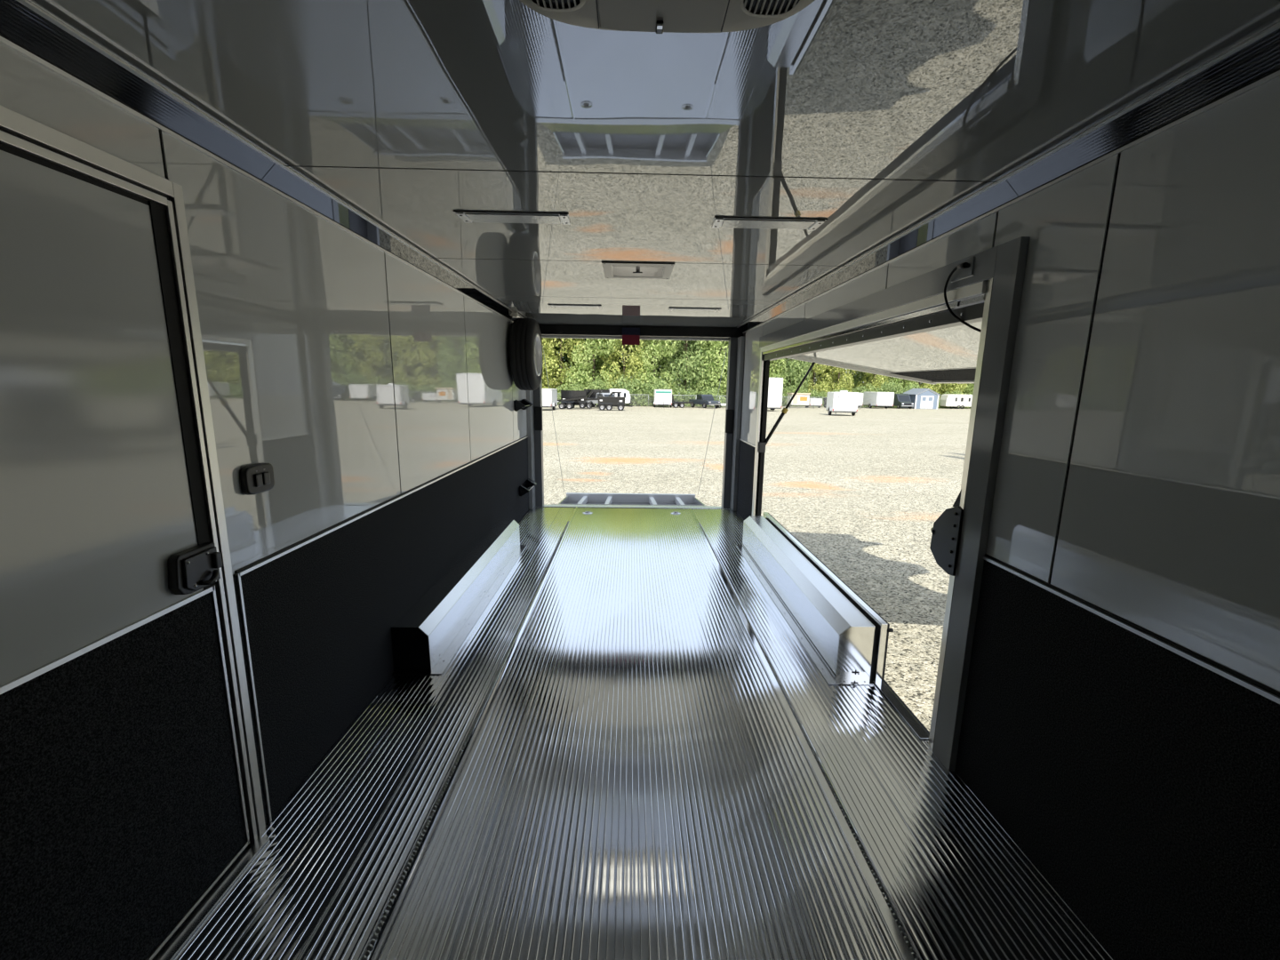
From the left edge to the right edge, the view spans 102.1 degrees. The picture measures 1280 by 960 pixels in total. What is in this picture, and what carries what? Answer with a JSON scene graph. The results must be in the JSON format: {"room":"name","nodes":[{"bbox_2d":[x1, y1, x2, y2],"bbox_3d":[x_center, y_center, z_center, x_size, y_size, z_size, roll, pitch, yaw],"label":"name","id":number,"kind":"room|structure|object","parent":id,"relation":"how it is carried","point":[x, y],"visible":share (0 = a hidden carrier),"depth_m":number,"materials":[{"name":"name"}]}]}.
{"room":"cargo space","nodes":[
{"label":"cargo space","id":0,"kind":"room"},
{"bbox_2d":[0,43,528,824],"bbox_3d":[-1.216,0.035,1.714,0.060,2.220,8.600,1,10,-1],"label":"wall","id":1,"kind":"structure","parent":0,"point":[379,396],"depth_m":1.94,"materials":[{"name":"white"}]},
{"bbox_2d":[0,104,269,959],"bbox_3d":[-1.157,0.272,0.995,0.064,1.890,0.980,1,10,-1],"label":"door","id":2,"kind":"structure","parent":1,"relation":"in","point":[131,798],"depth_m":1.15,"materials":[{"name":"white metal"}]},
{"bbox_2d":[240,462,274,495],"bbox_3d":[-1.179,-0.005,1.601,0.030,0.090,0.124,1,10,-1],"label":"light switch","id":3,"kind":"object","parent":1,"relation":"attached to","point":[259,477],"visible":1,"depth_m":1.58,"materials":[{"name":"black plastic"}]},
{"bbox_2d":[0,0,523,322],"bbox_3d":[-1.150,-0.940,1.514,0.071,0.075,8.550,1,10,-1],"label":"trim","id":4,"kind":"structure","parent":1,"relation":"attached to","point":[26,28],"depth_m":1.29,"materials":[{"name":"silver metal"}]},
{"bbox_2d":[510,312,517,317],"bbox_3d":[-1.177,-1.543,4.824,0.069,0.044,0.040,1,10,-1],"label":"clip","id":5,"kind":"object","parent":1,"relation":"attached to","point":[513,314],"visible":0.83,"depth_m":4.81,"materials":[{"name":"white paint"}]},
{"bbox_2d":[513,399,533,411],"bbox_3d":[-1.196,-0.776,5.348,0.110,0.116,0.440,1,10,-1],"label":"hook","id":6,"kind":"object","parent":1,"relation":"attached to","point":[524,404],"visible":1,"depth_m":5.26,"materials":[{"name":"black paint"}]},
{"bbox_2d":[509,318,543,390],"bbox_3d":[-1.119,-1.227,5.065,0.250,0.686,0.686,1,10,-1],"label":"tyre","id":7,"kind":"object","parent":1,"relation":"attached to","point":[525,343],"visible":1,"depth_m":4.81,"materials":[{"name":"black rubber"}]},
{"bbox_2d":[519,478,536,495],"bbox_3d":[-1.204,0.076,5.583,0.110,0.116,0.440,1,10,-1],"label":"hook","id":8,"kind":"object","parent":1,"relation":"attached to","point":[529,484],"visible":1,"depth_m":5.60,"materials":[{"name":"black paint"}]},
{"bbox_2d":[526,323,744,511],"bbox_3d":[-0.067,-0.711,5.958,2.500,2.220,0.340,1,10,-1],"label":"door frame","id":9,"kind":"structure","parent":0,"point":[736,348],"depth_m":5.88,"materials":[{"name":"black paint"}]},
{"bbox_2d":[542,344,564,492],"bbox_3d":[-1.089,-0.683,6.594,0.006,1.932,0.995,2,10,5],"label":"cable","id":10,"kind":"object","parent":9,"relation":"attached to","point":[542,345],"visible":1,"depth_m":6.51,"materials":[{"name":"silver metal"}]},
{"bbox_2d":[621,328,639,344],"bbox_3d":[-0.101,-1.597,5.751,0.203,0.185,0.011,1,10,-1],"label":"strap","id":11,"kind":"object","parent":9,"relation":"hanging from","point":[630,336],"visible":1,"depth_m":5.75,"materials":[{"name":"red fabric"}]},
{"bbox_2d":[552,492,711,506],"bbox_3d":[-0.093,0.315,6.757,2.100,0.196,1.070,1,10,-1],"label":"door","id":12,"kind":"structure","parent":9,"relation":"in","point":[572,498],"depth_m":7.22,"materials":[{"name":"silver metal"}]},
{"bbox_2d":[697,348,727,494],"bbox_3d":[0.911,-0.660,6.631,0.005,1.932,1.000,-1,10,-9],"label":"cable","id":13,"kind":"object","parent":9,"relation":"attached to","point":[726,348],"visible":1,"depth_m":6.53,"materials":[{"name":"silver metal"}]},
{"bbox_2d":[172,504,1112,959],"bbox_3d":[-0.013,1.105,1.957,2.400,0.064,8.660,1,10,-1],"label":"floor","id":14,"kind":"structure","parent":0,"point":[631,751],"depth_m":1.77,"materials":[{"name":"silver metal"}]},
{"bbox_2d":[391,519,527,674],"bbox_3d":[-1.111,0.652,3.553,0.242,0.237,2.102,1,10,-1],"label":"cover","id":15,"kind":"object","parent":14,"relation":"on","point":[427,637],"visible":1,"depth_m":2.96,"materials":[{"name":"silver metal"}]},
{"bbox_2d":[736,512,893,684],"bbox_3d":[1.049,0.642,3.611,0.305,0.300,2.295,1,10,-1],"label":"cover","id":16,"kind":"object","parent":14,"relation":"on","point":[846,639],"visible":1,"depth_m":2.92,"materials":[{"name":"silver metal"}]},
{"bbox_2d":[27,0,1279,327],"bbox_3d":[0.019,-1.000,1.522,2.500,0.090,8.650,1,10,-1],"label":"ceiling","id":17,"kind":"structure","parent":0,"point":[874,119],"depth_m":1.27,"materials":[{"name":"white"}]},
{"bbox_2d":[453,210,570,224],"bbox_3d":[-0.508,-1.060,2.095,0.452,0.011,0.128,1,10,-1],"label":"recessed light","id":18,"kind":"object","parent":17,"relation":"in","point":[467,216],"visible":1,"depth_m":2.07,"materials":[{"name":"white"}]},
{"bbox_2d":[547,304,601,308],"bbox_3d":[-0.549,-1.475,4.398,0.452,0.011,0.128,1,10,-1],"label":"recessed light","id":19,"kind":"object","parent":17,"relation":"in","point":[549,305],"visible":1,"depth_m":4.36,"materials":[{"name":"white plastic"}]},
{"bbox_2d":[601,261,674,279],"bbox_3d":[-0.011,-1.275,3.015,0.400,0.134,0.404,1,10,-1],"label":"ceiling vent","id":20,"kind":"object","parent":17,"relation":"in","point":[612,269],"visible":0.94,"depth_m":3.16,"materials":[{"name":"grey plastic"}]},
{"bbox_2d":[519,0,814,33],"bbox_3d":[0.041,-0.765,0.650,0.570,0.063,0.590,1,10,-1],"label":"air conditioner","id":21,"kind":"object","parent":17,"relation":"attached to","point":[658,16],"visible":1,"depth_m":0.87,"materials":[{"name":"grey plastic"}]},
{"bbox_2d":[527,0,585,11],"bbox_3d":[-0.135,-0.772,0.799,0.108,0.010,0.128,1,10,-1],"label":"vent grille","id":22,"kind":"object","parent":21,"relation":"attached to","point":[544,5],"depth_m":0.85,"materials":[{"name":"grey plastic"}]},
{"bbox_2d":[656,20,663,33],"bbox_3d":[0.034,-0.783,0.895,0.013,0.005,0.030,1,10,-1],"label":"switch","id":23,"kind":"object","parent":21,"relation":"attached to","point":[660,24],"depth_m":0.89,"materials":[{"name":"black plastic"}]},
{"bbox_2d":[738,0,803,17],"bbox_3d":[0.211,-0.768,0.805,0.108,0.010,0.128,1,10,-1],"label":"vent grille","id":24,"kind":"object","parent":21,"relation":"attached to","point":[747,8],"depth_m":0.85,"materials":[{"name":"grey plastic"}]},
{"bbox_2d":[668,307,721,311],"bbox_3d":[0.470,-1.474,4.476,0.452,0.011,0.128,1,10,-1],"label":"recessed light","id":25,"kind":"object","parent":17,"relation":"in","point":[669,308],"visible":1,"depth_m":4.45,"materials":[{"name":"white plastic"}]},
{"bbox_2d":[711,216,827,230],"bbox_3d":[0.521,-1.049,2.119,0.452,0.011,0.128,1,10,-1],"label":"recessed light","id":26,"kind":"object","parent":17,"relation":"in","point":[740,222],"visible":1,"depth_m":2.10,"materials":[{"name":"white plastic"}]},
{"bbox_2d":[736,77,1279,959],"bbox_3d":[1.216,0.063,1.759,0.097,2.220,8.600,1,10,-1],"label":"wall","id":27,"kind":"structure","parent":0,"point":[1108,688],"depth_m":1.28,"materials":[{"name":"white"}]},
{"bbox_2d":[758,362,815,452],"bbox_3d":[1.394,-0.706,4.904,0.487,0.905,0.052,2,10,5],"label":"gas strut","id":28,"kind":"object","parent":27,"relation":"attached to","point":[762,444],"visible":0.98,"depth_m":4.92,"materials":[{"name":"black paint"}]},
{"bbox_2d":[763,302,983,384],"bbox_3d":[2.238,-0.785,3.366,2.117,0.348,3.090,1,10,-1],"label":"door","id":29,"kind":"structure","parent":27,"relation":"in","point":[938,348],"depth_m":3.37,"materials":[{"name":"white metal"}]},
{"bbox_2d":[929,489,963,575],"bbox_3d":[1.204,0.182,1.973,0.104,0.330,0.178,1,10,-1],"label":"bracket","id":30,"kind":"object","parent":27,"relation":"attached to","point":[946,531],"visible":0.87,"depth_m":1.94,"materials":[{"name":"black metal"}]},
{"bbox_2d":[951,256,975,282],"bbox_3d":[1.171,-0.768,1.889,0.022,0.067,0.128,1,10,-1],"label":"outlet plate","id":31,"kind":"object","parent":27,"relation":"attached to","point":[957,275],"visible":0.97,"depth_m":1.88,"materials":[{"name":"grey"}]},
{"bbox_2d":[944,262,980,332],"bbox_3d":[1.200,-0.623,1.876,0.092,0.314,0.243,-6,12,-33],"label":"power cable","id":32,"kind":"object","parent":31,"relation":"attached to","point":[964,265],"visible":0.8,"depth_m":1.93,"materials":[{"name":"black rubber"}]},
{"bbox_2d":[736,21,1279,333],"bbox_3d":[1.186,-0.913,1.557,0.071,0.075,8.550,1,10,-1],"label":"trim","id":33,"kind":"structure","parent":27,"relation":"attached to","point":[1254,62],"depth_m":1.35,"materials":[{"name":"silver metal"}]},
{"label":"outside","id":34,"kind":"structure","parent":0,"visible":0},
{"bbox_2d":[542,404,970,731],"bbox_3d":[18.976,-8.257,62.341,300.000,2.188,175.000,1,10,-1],"label":"gravel lot","id":35,"kind":"structure","parent":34,"point":[865,492],"depth_m":11.75,"materials":[{"name":"beige gravel"}]},
{"bbox_2d":[541,337,555,388],"bbox_3d":[-17.986,-24.095,78.950,9.848,25.045,10.496,-7,13,-36],"label":"tree","id":36,"kind":"object","parent":35,"relation":"on","point":[548,339],"visible":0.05,"depth_m":79.34,"materials":[{"name":"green plant"}]},
{"bbox_2d":[542,388,557,409],"bbox_3d":[-10.020,-8.379,53.758,2.300,2.201,5.129,1,10,-1],"label":"trailer","id":37,"kind":"object","parent":35,"relation":"on","point":[546,397],"visible":0.42,"depth_m":52.40,"materials":[{"name":"white paint"}]},
{"bbox_2d":[541,337,587,399],"bbox_3d":[-12.441,-24.330,80.593,9.919,25.128,9.306,9,13,38],"label":"tree","id":38,"kind":"object","parent":35,"relation":"on","point":[553,361],"visible":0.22,"depth_m":79.88,"materials":[{"name":"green plant"}]},
{"bbox_2d":[547,337,590,388],"bbox_3d":[-12.169,-26.656,86.583,10.563,27.776,10.935,1,10,-1],"label":"tree","id":39,"kind":"object","parent":35,"relation":"on","point":[565,357],"visible":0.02,"depth_m":84.15,"materials":[{"name":"green plant"}]},
{"bbox_2d":[555,382,583,404],"bbox_3d":[-10.381,-12.934,77.551,5.414,3.548,5.327,-2,10,-13],"label":"bush","id":40,"kind":"object","parent":35,"relation":"on","point":[563,385],"visible":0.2,"depth_m":76.91,"materials":[{"name":"green plant"}]},
{"bbox_2d":[560,390,593,408],"bbox_3d":[-7.614,-9.750,62.465,4.003,2.121,1.960,1,10,-1],"label":"trailer","id":41,"kind":"object","parent":35,"relation":"on","point":[564,394],"visible":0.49,"depth_m":61.58,"materials":[{"name":"black paint"}]},
{"bbox_2d":[557,390,601,409],"bbox_3d":[-7.361,-9.166,58.792,6.019,2.181,2.434,1,10,-1],"label":"flatbed trailer","id":42,"kind":"object","parent":35,"relation":"on","point":[563,404],"visible":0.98,"depth_m":57.75,"materials":[{"name":"black paint"}]},
{"bbox_2d":[562,338,625,389],"bbox_3d":[-7.064,-24.185,79.535,10.584,25.390,9.845,1,10,1],"label":"tree","id":43,"kind":"object","parent":35,"relation":"on","point":[585,378],"visible":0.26,"depth_m":78.07,"materials":[{"name":"green plant"}]},
{"bbox_2d":[571,392,621,408],"bbox_3d":[-5.529,-9.731,62.785,6.519,2.031,2.434,1,10,-1],"label":"flatbed trailer","id":44,"kind":"object","parent":35,"relation":"on","point":[612,393],"visible":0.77,"depth_m":61.71,"materials":[{"name":"black paint"}]},
{"bbox_2d":[584,389,610,407],"bbox_3d":[-5.428,-10.977,69.394,4.403,2.321,1.960,1,10,-1],"label":"trailer","id":45,"kind":"object","parent":35,"relation":"on","point":[594,394],"visible":0.14,"depth_m":68.44,"materials":[{"name":"black paint"}]},
{"bbox_2d":[586,376,615,405],"bbox_3d":[-5.874,-13.413,78.016,4.935,4.502,5.016,1,10,-1],"label":"bush","id":46,"kind":"object","parent":35,"relation":"on","point":[595,385],"visible":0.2,"depth_m":76.84,"materials":[{"name":"green plant"}]},
{"bbox_2d":[587,392,615,407],"bbox_3d":[-4.421,-10.137,65.804,2.100,1.881,5.760,-7,13,-39],"label":"pickup truck","id":47,"kind":"object","parent":35,"relation":"on","point":[597,394],"visible":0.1,"depth_m":65.41,"materials":[{"name":"silver metal"}]},
{"bbox_2d":[580,338,631,383],"bbox_3d":[-5.829,-26.592,87.258,11.216,27.640,11.394,-4,11,-25],"label":"tree","id":48,"kind":"object","parent":35,"relation":"on","point":[620,368],"visible":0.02,"depth_m":86.59,"materials":[{"name":"green plant"}]},
{"bbox_2d":[596,396,632,410],"bbox_3d":[-2.763,-8.303,56.201,3.903,1.471,1.960,1,10,-1],"label":"trailer","id":49,"kind":"object","parent":35,"relation":"on","point":[610,402],"visible":0.98,"depth_m":55.33,"materials":[{"name":"black paint"}]},
{"bbox_2d":[595,338,651,390],"bbox_3d":[-2.377,-23.960,79.255,8.960,25.134,9.550,-4,11,-26],"label":"tree","id":50,"kind":"object","parent":35,"relation":"on","point":[634,361],"visible":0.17,"depth_m":78.89,"materials":[{"name":"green plant"}]},
{"bbox_2d":[610,389,636,403],"bbox_3d":[-2.740,-12.120,76.061,4.501,2.451,2.129,1,10,-1],"label":"camper","id":51,"kind":"object","parent":35,"relation":"on","point":[625,393],"visible":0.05,"depth_m":74.95,"materials":[{"name":"white paint"}]},
{"bbox_2d":[610,374,646,406],"bbox_3d":[-1.665,-13.608,78.477,5.352,4.860,5.265,3,10,11],"label":"bush","id":52,"kind":"object","parent":35,"relation":"on","point":[633,392],"visible":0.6,"depth_m":77.26,"materials":[{"name":"green plant"}]},
{"bbox_2d":[613,338,659,377],"bbox_3d":[-1.047,-27.350,88.605,10.480,28.804,10.123,-4,11,-24],"label":"tree","id":53,"kind":"object","parent":35,"relation":"on","point":[631,351],"visible":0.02,"depth_m":86.43,"materials":[{"name":"green plant"}]},
{"bbox_2d":[624,339,683,406],"bbox_3d":[2.334,-23.991,79.755,9.106,25.202,8.470,0,10,-7],"label":"tree","id":54,"kind":"object","parent":35,"relation":"on","point":[663,345],"visible":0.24,"depth_m":78.87,"materials":[{"name":"green plant"}]},
{"bbox_2d":[639,377,675,406],"bbox_3d":[2.614,-13.320,77.986,5.700,4.579,5.608,10,13,40],"label":"bush","id":55,"kind":"object","parent":35,"relation":"on","point":[650,390],"visible":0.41,"depth_m":76.90,"materials":[{"name":"green plant"}]},
{"bbox_2d":[653,389,671,407],"bbox_3d":[3.182,-11.414,72.330,2.550,2.451,4.731,1,10,-1],"label":"trailer","id":56,"kind":"object","parent":35,"relation":"on","point":[663,397],"visible":0.98,"depth_m":71.08,"materials":[{"name":"white paint"}]},
{"bbox_2d":[651,340,689,391],"bbox_3d":[4.450,-26.717,87.639,11.647,28.060,11.831,-5,12,-30],"label":"tree","id":57,"kind":"object","parent":35,"relation":"on","point":[674,357],"visible":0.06,"depth_m":84.72,"materials":[{"name":"green plant"}]},
{"bbox_2d":[672,394,691,407],"bbox_3d":[5.563,-11.017,72.188,3.117,1.788,2.434,1,10,-1],"label":"flatbed trailer","id":58,"kind":"object","parent":35,"relation":"on","point":[675,404],"visible":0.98,"depth_m":71.14,"materials":[{"name":"black paint"}]},
{"bbox_2d":[672,385,696,407],"bbox_3d":[6.512,-12.711,78.780,4.881,3.147,4.802,-8,14,-41],"label":"bush","id":59,"kind":"object","parent":35,"relation":"on","point":[692,392],"visible":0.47,"depth_m":77.81,"materials":[{"name":"green plant"}]},
{"bbox_2d":[656,339,715,401],"bbox_3d":[7.411,-24.583,80.945,9.802,26.128,9.649,2,10,6],"label":"tree","id":60,"kind":"object","parent":35,"relation":"on","point":[692,369],"visible":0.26,"depth_m":80.12,"materials":[{"name":"green plant"}]},
{"bbox_2d":[677,340,727,390],"bbox_3d":[11.236,-26.643,88.678,11.092,27.726,11.483,11,14,43],"label":"tree","id":61,"kind":"object","parent":35,"relation":"on","point":[724,340],"visible":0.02,"depth_m":86.56,"materials":[{"name":"green plant"}]},
{"bbox_2d":[688,393,720,407],"bbox_3d":[9.021,-11.027,72.319,2.100,1.881,5.760,-3,11,-22],"label":"pickup truck","id":62,"kind":"object","parent":35,"relation":"on","point":[705,400],"visible":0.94,"depth_m":71.26,"materials":[{"name":"grey paint"}]},
{"bbox_2d":[691,340,728,400],"bbox_3d":[12.733,-24.007,81.169,9.368,25.066,10.072,-6,12,-32],"label":"tree","id":63,"kind":"object","parent":35,"relation":"on","point":[714,345],"visible":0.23,"depth_m":79.32,"materials":[{"name":"green plant"}]},
{"bbox_2d":[694,386,726,407],"bbox_3d":[10.951,-12.523,78.282,4.947,3.079,5.029,-2,11,-16],"label":"bush","id":64,"kind":"object","parent":35,"relation":"on","point":[714,393],"visible":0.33,"depth_m":77.26,"materials":[{"name":"green plant"}]},
{"bbox_2d":[557,392,866,409],"bbox_3d":[5.455,-11.663,76.239,57.482,1.750,0.077,1,10,-1],"label":"fence","id":65,"kind":"object","parent":35,"relation":"on","point":[813,400],"visible":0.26,"depth_m":76.41,"materials":[{"name":"silver metal"}]},
{"bbox_2d":[767,377,783,410],"bbox_3d":[15.056,-10.776,64.902,3.200,3.901,9.182,1,10,-1],"label":"trailer","id":66,"kind":"object","parent":35,"relation":"on","point":[775,384],"visible":0.45,"depth_m":60.40,"materials":[{"name":"white paint"}]},
{"bbox_2d":[768,358,786,389],"bbox_3d":[22.528,-27.618,93.122,9.379,28.555,10.083,5,11,21],"label":"tree","id":67,"kind":"object","parent":35,"relation":"on","point":[772,374],"visible":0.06,"depth_m":91.30,"materials":[{"name":"green plant"}]},
{"bbox_2d":[781,390,786,406],"bbox_3d":[22.825,-14.788,91.388,5.785,3.591,5.880,-6,13,-35],"label":"bush","id":68,"kind":"object","parent":35,"relation":"on","point":[783,395],"visible":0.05,"depth_m":90.99,"materials":[{"name":"green plant"}]},
{"bbox_2d":[772,358,812,402],"bbox_3d":[27.547,-27.639,92.855,7.552,28.829,7.434,1,10,3],"label":"tree","id":69,"kind":"object","parent":35,"relation":"on","point":[796,372],"visible":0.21,"depth_m":92.62,"materials":[{"name":"green plant"}]},
{"bbox_2d":[782,382,808,407],"bbox_3d":[27.360,-15.008,91.089,4.527,4.293,4.601,9,13,39],"label":"bush","id":70,"kind":"object","parent":35,"relation":"on","point":[790,389],"visible":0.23,"depth_m":90.53,"materials":[{"name":"green plant"}]},
{"bbox_2d":[786,392,810,407],"bbox_3d":[24.967,-12.568,81.658,3.000,2.281,2.650,1,10,-1],"label":"trailer","id":71,"kind":"object","parent":35,"relation":"on","point":[801,399],"visible":0.63,"depth_m":80.49,"materials":[{"name":"white paint"}]},
{"bbox_2d":[807,398,822,407],"bbox_3d":[27.831,-12.464,83.607,2.100,1.501,3.776,1,10,-1],"label":"trailer","id":72,"kind":"object","parent":35,"relation":"on","point":[811,399],"visible":0.48,"depth_m":81.78,"materials":[{"name":"white paint"}]},
{"bbox_2d":[801,362,833,406],"bbox_3d":[32.354,-24.785,94.533,6.897,22.705,7.351,8,13,36],"label":"tree","id":73,"kind":"object","parent":35,"relation":"on","point":[817,369],"visible":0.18,"depth_m":94.22,"materials":[{"name":"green plant"}]},
{"bbox_2d":[809,389,827,407],"bbox_3d":[31.660,-14.561,91.946,3.942,3.186,3.878,4,11,15],"label":"bush","id":74,"kind":"object","parent":35,"relation":"on","point":[817,395],"visible":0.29,"depth_m":91.21,"materials":[{"name":"green plant"}]},
{"bbox_2d":[811,362,831,392],"bbox_3d":[34.856,-26.744,102.075,8.116,24.169,7.839,2,10,8],"label":"tree","id":75,"kind":"object","parent":35,"relation":"on","point":[821,380],"visible":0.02,"depth_m":101.44,"materials":[{"name":"green plant"}]},
{"bbox_2d":[823,397,826,407],"bbox_3d":[31.730,-12.422,83.241,4.219,1.668,2.434,1,10,-1],"label":"flatbed trailer","id":76,"kind":"object","parent":35,"relation":"on","point":[825,398],"visible":0.12,"depth_m":83.70,"materials":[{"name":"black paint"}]},
{"bbox_2d":[823,366,857,393],"bbox_3d":[37.082,-24.722,94.717,7.354,22.657,6.900,0,10,-4],"label":"tree","id":77,"kind":"object","parent":35,"relation":"on","point":[841,375],"visible":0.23,"depth_m":94.96,"materials":[{"name":"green plant"}]},
{"bbox_2d":[832,387,850,391],"bbox_3d":[35.457,-14.681,92.105,4.901,3.489,4.982,-6,12,-35],"label":"bush","id":78,"kind":"object","parent":35,"relation":"on","point":[844,388],"visible":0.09,"depth_m":91.32,"materials":[{"name":"green plant"}]},
{"bbox_2d":[825,390,859,415],"bbox_3d":[20.125,-7.746,51.882,2.500,2.421,4.379,2,10,9],"label":"trailer","id":79,"kind":"object","parent":35,"relation":"on","point":[843,401],"visible":1,"depth_m":49.83,"materials":[{"name":"white paint"}]},
{"bbox_2d":[824,367,861,391],"bbox_3d":[40.099,-26.665,101.796,7.517,24.290,8.082,2,10,7],"label":"tree","id":80,"kind":"object","parent":35,"relation":"on","point":[854,377],"visible":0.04,"depth_m":100.79,"materials":[{"name":"green plant"}]},
{"bbox_2d":[857,392,863,407],"bbox_3d":[34.895,-13.296,86.115,2.400,2.501,5.178,1,10,-1],"label":"trailer","id":81,"kind":"object","parent":35,"relation":"on","point":[860,395],"visible":0.2,"depth_m":83.58,"materials":[{"name":"white paint"}]},
{"bbox_2d":[851,383,879,407],"bbox_3d":[39.912,-14.986,91.855,5.361,4.347,5.274,-8,13,-40],"label":"bush","id":82,"kind":"object","parent":35,"relation":"on","point":[861,389],"visible":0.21,"depth_m":91.14,"materials":[{"name":"green plant"}]},
{"bbox_2d":[846,368,886,392],"bbox_3d":[45.246,-27.354,102.484,8.973,25.577,8.833,-6,12,-32],"label":"tree","id":83,"kind":"object","parent":35,"relation":"on","point":[860,378],"visible":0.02,"depth_m":103.20,"materials":[{"name":"green plant"}]},
{"bbox_2d":[856,371,891,391],"bbox_3d":[43.257,-24.246,93.632,7.180,22.253,6.737,3,10,14],"label":"tree","id":84,"kind":"object","parent":35,"relation":"on","point":[876,380],"visible":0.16,"depth_m":94.55,"materials":[{"name":"green plant"}]},
{"bbox_2d":[862,392,894,408],"bbox_3d":[38.912,-13.166,85.190,2.900,2.651,6.181,1,10,-1],"label":"trailer","id":85,"kind":"object","parent":35,"relation":"on","point":[885,399],"visible":1,"depth_m":82.30,"materials":[{"name":"white paint"}]},
{"bbox_2d":[874,379,904,407],"bbox_3d":[43.898,-15.268,91.931,5.629,5.023,5.722,1,10,0],"label":"bush","id":86,"kind":"object","parent":35,"relation":"on","point":[890,388],"visible":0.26,"depth_m":90.64,"materials":[{"name":"green plant"}]},
{"bbox_2d":[880,376,919,393],"bbox_3d":[47.880,-24.159,93.787,7.581,22.197,7.052,3,10,14],"label":"tree","id":87,"kind":"object","parent":35,"relation":"on","point":[895,380],"visible":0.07,"depth_m":93.51,"materials":[{"name":"green plant"}]},
{"bbox_2d":[888,393,913,408],"bbox_3d":[43.581,-13.273,86.954,2.150,2.421,5.777,1,10,-1],"label":"van","id":88,"kind":"object","parent":35,"relation":"on","point":[900,400],"visible":0.77,"depth_m":85.35,"materials":[{"name":"grey paint"}]},
{"bbox_2d":[901,383,923,391],"bbox_3d":[48.073,-14.954,92.126,5.433,4.431,5.522,-1,10,-10],"label":"bush","id":89,"kind":"object","parent":35,"relation":"on","point":[914,386],"visible":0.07,"depth_m":90.76,"materials":[{"name":"green plant"}]},
{"bbox_2d":[900,388,940,408],"bbox_3d":[47.569,-13.874,88.021,4.160,3.380,4.900,1,10,-1],"label":"garden shed","id":90,"kind":"object","parent":35,"relation":"on","point":[922,398],"visible":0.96,"depth_m":85.85,"materials":[{"name":"blue"}]},
{"bbox_2d":[901,379,941,399],"bbox_3d":[52.135,-24.173,94.788,7.872,21.979,7.386,-3,11,-23],"label":"tree","id":91,"kind":"object","parent":35,"relation":"on","point":[926,386],"visible":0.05,"depth_m":94.24,"materials":[{"name":"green plant"}]},
{"bbox_2d":[928,383,967,398],"bbox_3d":[57.088,-24.248,95.357,7.517,22.088,8.012,5,11,20],"label":"tree","id":92,"kind":"object","parent":35,"relation":"on","point":[948,388],"visible":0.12,"depth_m":95.42,"materials":[{"name":"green plant"}]},
{"bbox_2d":[942,389,961,408],"bbox_3d":[56.480,-14.615,93.706,4.174,3.448,4.107,7,12,31],"label":"bush","id":93,"kind":"object","parent":35,"relation":"on","point":[960,393],"visible":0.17,"depth_m":93.28,"materials":[{"name":"green plant"}]},
{"bbox_2d":[939,393,972,408],"bbox_3d":[56.266,-13.777,90.966,6.101,2.501,2.129,1,10,-1],"label":"camper","id":94,"kind":"object","parent":35,"relation":"on","point":[945,400],"visible":0.97,"depth_m":89.95,"materials":[{"name":"white paint"}]},
{"bbox_2d":[949,383,974,394],"bbox_3d":[63.175,-24.693,97.636,7.542,22.420,7.015,-7,13,-38],"label":"tree","id":95,"kind":"object","parent":35,"relation":"on","point":[969,389],"visible":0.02,"depth_m":96.88,"materials":[{"name":"green plant"}]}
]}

